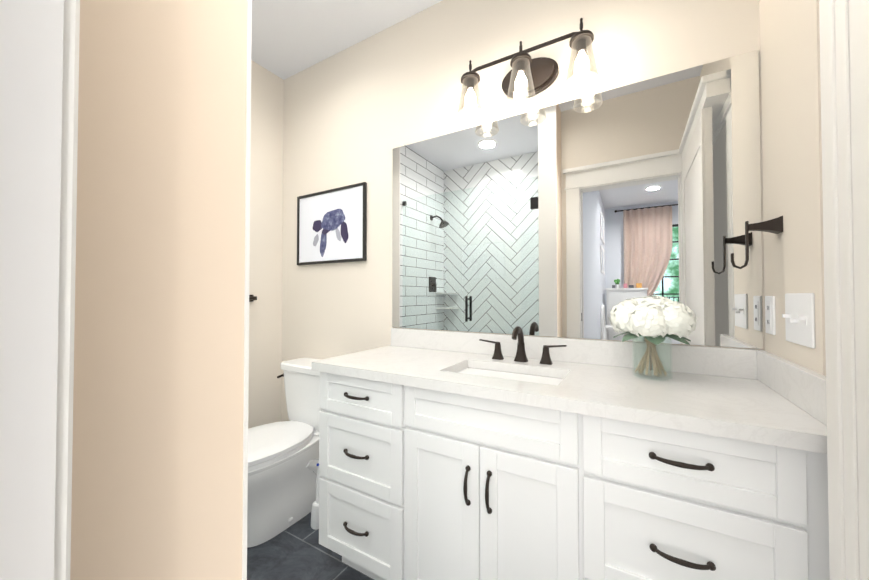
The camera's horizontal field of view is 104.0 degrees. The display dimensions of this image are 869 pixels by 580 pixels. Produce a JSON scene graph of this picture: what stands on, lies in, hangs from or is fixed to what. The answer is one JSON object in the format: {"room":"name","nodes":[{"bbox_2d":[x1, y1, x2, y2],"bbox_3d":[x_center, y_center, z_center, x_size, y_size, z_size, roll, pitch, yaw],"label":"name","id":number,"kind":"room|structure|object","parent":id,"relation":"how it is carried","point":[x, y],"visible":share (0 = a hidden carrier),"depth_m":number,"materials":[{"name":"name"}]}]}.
{"room":"bathroom","nodes":[
{"label":"bathroom","id":0,"kind":"room"},
{"bbox_2d":[70,0,246,579],"bbox_3d":[-0.561,-0.153,0.141,0.125,2.684,0.905,-1,-1,30],"label":"wall","id":1,"kind":"structure","parent":0,"point":[157,447],"depth_m":0.41,"materials":[{"name":"beige paint"}]},
{"bbox_2d":[242,0,251,579],"bbox_3d":[-0.333,-0.147,0.536,0.134,2.684,0.006,-1,-1,30],"label":"trim","id":2,"kind":"structure","parent":1,"relation":"attached to","point":[246,298],"depth_m":0.50,"materials":[{"name":"white"}]},
{"bbox_2d":[248,60,283,428],"bbox_3d":[-1.650,-0.133,1.404,0.100,2.684,2.220,-1,-1,30],"label":"wall","id":3,"kind":"structure","parent":0,"point":[266,252],"depth_m":2.23,"materials":[{"name":"beige paint"}]},
{"bbox_2d":[249,295,256,301],"bbox_3d":[-1.290,0.047,1.857,0.062,0.044,0.654,-1,-1,30],"label":"towel rail","id":4,"kind":"object","parent":3,"relation":"attached to","point":[252,298],"visible":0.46,"depth_m":2.10,"materials":[{"name":"brown metal"}]},
{"bbox_2d":[247,512,373,579],"bbox_3d":[-0.506,1.229,0.773,2.690,0.060,2.320,-1,-1,30],"label":"floor","id":5,"kind":"structure","parent":0,"point":[296,551],"depth_m":1.52,"materials":[{"name":"tile"}]},
{"bbox_2d":[247,358,320,547],"bbox_3d":[-0.864,0.822,1.786,0.408,0.786,0.733,-1,-1,30],"label":"toilet","id":6,"kind":"object","parent":5,"relation":"on","point":[283,458],"visible":0.54,"depth_m":1.74,"materials":[{"name":"white ceramic"}]},
{"bbox_2d":[311,461,319,529],"bbox_3d":[-0.602,1.026,1.753,0.068,0.376,0.068,-1,-1,30],"label":"toilet brush","id":7,"kind":"object","parent":5,"relation":"on","point":[315,516],"visible":0.71,"depth_m":1.73,"materials":[{"name":"white plastic"}]},
{"bbox_2d":[311,362,829,579],"bbox_3d":[0.282,0.764,1.230,1.492,0.884,0.544,-1,-1,30],"label":"bathroom vanity","id":8,"kind":"object","parent":5,"relation":"on","point":[453,455],"depth_m":0.94,"materials":[{"name":"painted wood"},{"name":"quartz"},{"name":"bronze"}]},
{"bbox_2d":[311,346,826,445],"bbox_3d":[0.280,0.315,1.244,1.504,0.047,0.535,-1,-1,30],"label":"countertop","id":9,"kind":"structure","parent":8,"relation":"on","point":[749,406],"depth_m":0.99,"materials":[{"name":"white stone"}]},
{"bbox_2d":[457,367,562,378],"bbox_3d":[0.251,0.399,1.236,0.434,0.148,0.290,-1,-1,30],"label":"sink","id":10,"kind":"object","parent":9,"relation":"in","point":[497,372],"depth_m":1.32,"materials":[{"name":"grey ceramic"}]},
{"bbox_2d":[479,326,566,365],"bbox_3d":[0.336,0.219,1.367,0.358,0.146,0.128,-1,-1,30],"label":"faucet","id":11,"kind":"object","parent":9,"relation":"on","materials":[{"name":"brown metal"}]},
{"bbox_2d":[608,294,697,380],"bbox_3d":[0.723,0.151,1.130,0.255,0.274,0.258,-1,-1,30],"label":"vase","id":12,"kind":"object","parent":9,"relation":"on","point":[655,320],"visible":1,"depth_m":1.07,"materials":[{"name":"white plant"}]},
{"bbox_2d":[251,0,442,79],"bbox_3d":[-0.548,-1.552,-0.883,4.330,0.080,5.300,-1,-1,30],"label":"ceiling","id":13,"kind":"structure","parent":0,"point":[290,38],"depth_m":1.89,"materials":[{"name":"white paint"}]},
{"bbox_2d":[281,0,764,421],"bbox_3d":[0.036,-0.127,1.764,2.650,2.684,0.100,-1,-1,30],"label":"wall","id":14,"kind":"structure","parent":0,"point":[359,112],"depth_m":1.82,"materials":[{"name":"beige paint"}]},
{"bbox_2d":[297,182,366,264],"bbox_3d":[-0.648,-0.391,2.095,0.587,0.452,0.020,-1,-1,30],"label":"framed picture","id":15,"kind":"object","parent":14,"relation":"attached to","point":[331,225],"visible":0.98,"depth_m":2.07,"materials":[{"name":"black"}]},
{"bbox_2d":[458,18,598,119],"bbox_3d":[0.371,-0.911,1.425,0.576,0.240,0.163,-1,-1,30],"label":"sconce","id":16,"kind":"object","parent":14,"relation":"attached to","point":[527,76],"visible":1,"depth_m":1.42,"materials":[{"name":"glass"}]},
{"bbox_2d":[391,328,754,377],"bbox_3d":[0.405,0.247,1.470,1.474,0.094,0.019,-1,-1,30],"label":"backsplash","id":17,"kind":"structure","parent":14,"relation":"attached to","point":[729,362],"depth_m":1.31,"materials":[{"name":"white stone"}]},
{"bbox_2d":[392,50,762,348],"bbox_3d":[0.416,-0.292,1.480,1.492,0.976,0.006,-1,-1,30],"label":"mirror","id":18,"kind":"object","parent":14,"relation":"attached to","point":[579,217],"visible":1,"depth_m":1.35,"materials":[{"name":"white mirror"}]},
{"bbox_2d":[759,0,825,375],"bbox_3d":[1.031,-0.141,0.900,0.140,2.684,0.390,-1,-1,30],"label":"wall","id":19,"kind":"structure","parent":0,"point":[792,195],"depth_m":0.90,"materials":[{"name":"beige paint"}]},
{"bbox_2d":[731,216,782,268],"bbox_3d":[0.944,-0.135,1.000,0.110,0.146,0.046,-1,-1,30],"label":"hook","id":20,"kind":"object","parent":19,"relation":"attached to","point":[775,226],"visible":1,"depth_m":0.99,"materials":[{"name":"brown metal"}]},
{"bbox_2d":[765,296,771,333],"bbox_3d":[1.031,0.076,1.044,0.008,0.117,0.073,-1,-1,30],"label":"switch plate","id":21,"kind":"object","parent":19,"relation":"attached to","point":[768,308],"depth_m":1.04,"materials":[{"name":"white plastic"}]},
{"bbox_2d":[755,350,826,425],"bbox_3d":[0.922,0.237,0.873,0.020,0.094,0.530,-1,-1,30],"label":"backsplash","id":22,"kind":"structure","parent":19,"relation":"attached to","point":[805,387],"depth_m":0.84,"materials":[{"name":"white stone"}]},
{"bbox_2d":[771,293,815,348],"bbox_3d":[0.921,0.073,0.867,0.020,0.130,0.163,-1,-1,30],"label":"switch plate","id":23,"kind":"object","parent":19,"relation":"attached to","point":[799,315],"depth_m":0.85,"materials":[{"name":"white plastic"}]},
{"bbox_3d":[-0.015,-1.178,0.046,0.680,0.639,0.112,-1,-1,30],"label":"wall","id":24,"kind":"structure","parent":0,"visible":0},
{"bbox_2d":[0,0,868,579],"bbox_3d":[0.209,0.096,0.425,0.885,2.195,1.072,-1,-1,30],"label":"door frame","id":25,"kind":"structure","parent":24,"relation":"attached to","point":[39,65],"depth_m":0.24,"materials":[{"name":"white"}]}
]}

